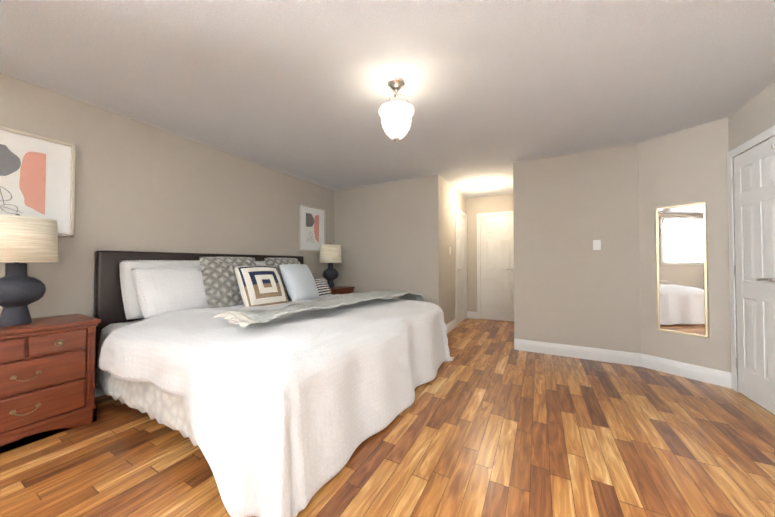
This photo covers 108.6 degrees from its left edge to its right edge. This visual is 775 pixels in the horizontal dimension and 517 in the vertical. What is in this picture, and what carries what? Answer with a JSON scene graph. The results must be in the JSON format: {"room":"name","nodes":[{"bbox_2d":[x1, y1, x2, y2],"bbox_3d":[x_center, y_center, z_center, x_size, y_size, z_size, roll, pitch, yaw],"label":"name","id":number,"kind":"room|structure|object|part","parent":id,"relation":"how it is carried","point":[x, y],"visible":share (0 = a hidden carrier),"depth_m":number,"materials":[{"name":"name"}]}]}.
{"room":"bedroom","nodes":[
{"label":"bedroom","id":0,"kind":"room"},
{"bbox_2d":[0,73,333,317],"bbox_3d":[-2.109,-0.049,3.090,0.120,2.440,4.800,-1,-1,29],"label":"wall","id":1,"kind":"structure","parent":0,"point":[141,187],"depth_m":2.63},
{"bbox_2d":[0,126,75,236],"bbox_3d":[-2.641,-0.542,1.958,0.032,0.734,0.600,-1,-1,29],"label":"picture","id":2,"kind":"object","parent":1,"relation":"attached to","point":[37,175],"visible":1,"depth_m":2.06,"materials":[{"name":"beige paper"}]},
{"bbox_2d":[0,144,45,217],"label":"print","id":3,"kind":"object","parent":2,"relation":"attached to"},
{"bbox_2d":[95,387,105,397],"bbox_3d":[-2.362,1.091,2.463,0.016,0.138,5.870,-1,-1,29],"label":"baseboard","id":4,"kind":"structure","parent":1,"relation":"attached to","point":[99,392],"depth_m":2.33,"materials":[{"name":"white"}]},
{"bbox_2d":[298,203,325,251],"bbox_3d":[-1.226,-0.482,4.563,0.032,0.734,0.600,-1,-1,29],"label":"picture","id":5,"kind":"object","parent":1,"relation":"attached to","point":[312,228],"visible":0.92,"depth_m":4.54,"materials":[{"name":"beige paper"}]},
{"bbox_2d":[306,213,318,243],"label":"print","id":6,"kind":"object","parent":5,"relation":"attached to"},
{"bbox_2d":[0,318,774,516],"bbox_3d":[0.165,1.180,2.119,5.384,0.050,8.280,-1,-1,29],"label":"floor","id":7,"kind":"structure","parent":0,"point":[490,421],"depth_m":1.62,"materials":[{"name":"brown wood"}]},
{"bbox_2d":[0,314,100,453],"bbox_3d":[-2.397,0.790,1.804,0.508,0.720,0.654,-1,-1,29],"label":"nightstand","id":8,"kind":"object","parent":7,"relation":"on","point":[47,376],"visible":1,"depth_m":1.78,"materials":[{"name":"brown wood"}]},
{"bbox_2d":[0,214,58,326],"bbox_3d":[-2.423,0.068,1.818,0.356,0.721,0.356,-1,-1,29],"label":"lamp","id":9,"kind":"object","parent":8,"relation":"on","point":[27,239],"visible":1,"depth_m":1.77,"materials":[{"name":"beige fabric"}]},
{"bbox_3d":[-2.423,-0.120,1.821,0.356,0.290,0.356,-1,-1,29],"label":"lamp shade","id":10,"kind":"part","parent":9,"relation":"part of","materials":[{"name":"fabric"}]},
{"bbox_3d":[-2.188,0.737,1.691,0.034,0.421,0.305,-1,-1,29],"label":"handle","id":11,"kind":"part","parent":8,"relation":"part of","materials":[{"name":"gold metal"}]},
{"bbox_2d":[93,250,453,516],"bbox_3d":[-0.829,0.579,2.763,2.402,1.278,2.668,-1,-1,29],"label":"bed","id":12,"kind":"object","parent":7,"relation":"on","point":[276,386],"visible":1,"depth_m":1.75,"materials":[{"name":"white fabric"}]},
{"bbox_2d":[119,260,199,319],"bbox_3d":[-1.984,0.264,2.686,0.253,0.496,0.888,-1,-1,29],"label":"pillow","id":13,"kind":"object","parent":12,"relation":"on","point":[130,271],"depth_m":2.35,"materials":[{"name":"white fabric"}]},
{"bbox_2d":[131,266,208,318],"bbox_3d":[-1.816,0.283,2.618,0.340,0.422,0.868,-1,-1,29],"label":"pillow","id":14,"kind":"object","parent":12,"relation":"on","point":[156,291],"depth_m":2.36,"materials":[{"name":"white fabric"}]},
{"bbox_3d":[-1.861,0.452,3.288,0.090,1.005,2.280,-1,-1,29],"label":"headboard","id":15,"kind":"part","parent":12,"relation":"part of","materials":[{"name":"black leather"}]},
{"bbox_2d":[199,257,256,307],"bbox_3d":[-1.537,0.236,2.797,0.294,0.511,0.567,-1,-1,29],"label":"pillow","id":16,"kind":"object","parent":12,"relation":"on","point":[218,276],"depth_m":2.64,"materials":[{"name":"grey fabric"}]},
{"bbox_2d":[256,261,299,265],"bbox_3d":[-1.435,0.281,3.697,0.253,0.496,0.888,-1,-1,29],"label":"pillow","id":17,"kind":"object","parent":12,"relation":"on","point":[259,263],"depth_m":3.48,"materials":[{"name":"white fabric"}]},
{"bbox_2d":[264,258,298,300],"bbox_3d":[-1.208,0.246,3.403,0.290,0.511,0.565,-1,-1,29],"label":"pillow","id":18,"kind":"object","parent":12,"relation":"on","point":[278,263],"depth_m":3.25,"materials":[{"name":"grey fabric"}]},
{"bbox_2d":[279,264,318,300],"bbox_3d":[-1.024,0.284,3.280,0.276,0.434,0.490,-1,-1,29],"label":"pillow","id":19,"kind":"object","parent":12,"relation":"on","point":[298,281],"depth_m":3.18,"materials":[{"name":"white fabric"}]},
{"bbox_2d":[230,290,425,322],"bbox_3d":[-0.269,0.697,2.695,0.677,0.690,2.249,-1,-1,29],"label":"throw","id":20,"kind":"object","parent":12,"relation":"on","point":[351,307],"depth_m":2.39,"materials":[{"name":"grey fabric"}]},
{"bbox_2d":[330,286,354,294],"bbox_3d":[-0.903,0.835,4.554,0.508,0.720,0.654,-1,-1,29],"label":"nightstand","id":21,"kind":"object","parent":7,"relation":"on","point":[342,290],"visible":0.08,"depth_m":4.50,"materials":[{"name":"brown wood"}]},
{"bbox_2d":[320,244,341,287],"bbox_3d":[-0.931,0.114,4.564,0.356,0.721,0.356,-1,-1,29],"label":"lamp","id":22,"kind":"object","parent":21,"relation":"on","point":[330,254],"visible":0.96,"depth_m":4.45,"materials":[{"name":"beige fabric"}]},
{"bbox_3d":[-0.931,-0.075,4.567,0.356,0.290,0.356,-1,-1,29],"label":"lamp shade","id":23,"kind":"part","parent":22,"relation":"part of","materials":[{"name":"fabric"}]},
{"bbox_2d":[0,0,774,198],"bbox_3d":[0.165,-1.310,2.160,5.384,0.050,8.280,-1,-1,29],"label":"ceiling","id":24,"kind":"structure","parent":0,"point":[492,91],"depth_m":1.92,"materials":[{"name":"paint"}]},
{"bbox_2d":[379,77,413,142],"bbox_3d":[0.065,-1.064,2.039,0.260,0.445,0.260,-1,-1,29],"label":"pendant light","id":25,"kind":"object","parent":24,"relation":"hanging from","point":[396,116],"visible":1,"depth_m":1.97,"materials":[{"name":"white glass"}]},
{"bbox_3d":[0.065,-0.979,2.038,0.260,0.206,0.260,-1,-1,29],"label":"lamp shade","id":26,"kind":"part","parent":25,"relation":"part of","materials":[{"name":"white glass"}]},
{"bbox_2d":[441,177,465,324],"bbox_3d":[1.195,-0.017,5.056,0.120,2.440,1.810,-1,-1,29],"label":"wall","id":27,"kind":"structure","parent":0,"point":[452,198],"depth_m":4.58,"materials":[{"name":"beige paint"}]},
{"bbox_2d":[446,319,455,333],"bbox_3d":[0.986,1.125,4.510,0.016,0.138,0.925,-1,-1,29],"label":"baseboard","id":28,"kind":"structure","parent":27,"relation":"attached to","point":[451,325],"depth_m":4.64,"materials":[{"name":"white wood"}]},
{"bbox_2d":[455,207,466,325],"bbox_3d":[1.402,0.151,5.316,0.044,2.113,0.854,-1,-1,29],"label":"door","id":29,"kind":"structure","parent":27,"relation":"attached to","point":[461,263],"depth_m":5.27,"materials":[{"name":"white wood"}]},
{"bbox_2d":[334,143,640,352],"bbox_3d":[0.869,-0.032,4.135,4.356,2.440,0.120,-1,-1,29],"label":"wall","id":30,"kind":"structure","parent":0,"point":[572,287],"depth_m":3.46,"materials":[{"name":"beige paint"}]},
{"bbox_2d":[514,339,640,366],"bbox_3d":[2.199,1.106,3.317,1.256,0.138,0.016,-1,-1,29],"label":"baseboard","id":31,"kind":"structure","parent":30,"relation":"attached to","point":[614,356],"depth_m":3.27,"materials":[{"name":"white wood"}]},
{"bbox_2d":[593,240,600,249],"bbox_3d":[2.421,-0.157,3.220,0.072,0.116,0.008,-1,-1,29],"label":"light switch","id":32,"kind":"object","parent":30,"relation":"attached to","point":[596,244],"visible":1,"depth_m":3.22,"materials":[{"name":"white plastic"}]},
{"bbox_2d":[466,194,512,321],"bbox_3d":[2.097,-0.009,5.528,1.255,2.440,0.120,-1,-1,29],"label":"wall","id":33,"kind":"structure","parent":0,"point":[489,204],"depth_m":5.64,"materials":[{"name":"beige paint"}]},
{"bbox_2d":[467,311,476,318],"bbox_3d":[1.708,1.144,5.642,0.205,0.138,0.016,-1,-1,29],"label":"baseboard","id":34,"kind":"structure","parent":33,"relation":"attached to","point":[471,314],"depth_m":5.64,"materials":[{"name":"white wood"}]},
{"bbox_2d":[477,211,513,321],"bbox_3d":[2.160,0.153,5.426,0.804,2.113,0.044,-1,-1,29],"label":"door","id":35,"kind":"structure","parent":33,"relation":"attached to","point":[495,289],"depth_m":5.44,"materials":[{"name":"white wood"}]},
{"bbox_2d":[638,117,730,372],"bbox_3d":[2.971,-0.054,2.804,0.120,2.440,0.693,1,-1,-31],"label":"wall","id":36,"kind":"structure","parent":0,"point":[687,166],"depth_m":2.71,"materials":[{"name":"beige paint"}]},
{"bbox_2d":[655,202,708,337],"bbox_3d":[2.910,0.105,2.766,0.019,1.280,0.353,1,-1,-31],"label":"mirror","id":37,"kind":"object","parent":36,"relation":"attached to","point":[681,269],"visible":1,"depth_m":2.75,"materials":[{"name":"gold metal"}]},
{"bbox_2d":[641,354,731,388],"bbox_3d":[2.913,1.096,2.750,0.016,0.138,0.633,1,-1,-31],"label":"baseboard","id":38,"kind":"structure","parent":36,"relation":"attached to","point":[705,374],"depth_m":2.71,"materials":[{"name":"white wood"}]},
{"bbox_2d":[728,81,774,414],"bbox_3d":[1.784,-0.101,-0.018,0.120,2.440,5.674,-1,-1,29],"label":"wall","id":39,"kind":"structure","parent":0,"point":[752,118],"depth_m":2.23,"materials":[{"name":"beige paint"}]},
{"bbox_2d":[727,125,774,413],"bbox_3d":[2.745,0.095,1.928,0.100,2.113,1.304,-1,-1,29],"label":"door","id":40,"kind":"structure","parent":39,"relation":"attached to","point":[751,212],"depth_m":2.23,"materials":[{"name":"white wood"}]},
{"bbox_3d":[2.829,0.027,2.115,0.068,1.845,0.770,-1,-1,29],"label":"door double hardware trim","id":41,"kind":"part","parent":40,"relation":"part of","materials":[{"name":"white wood"}]}
]}

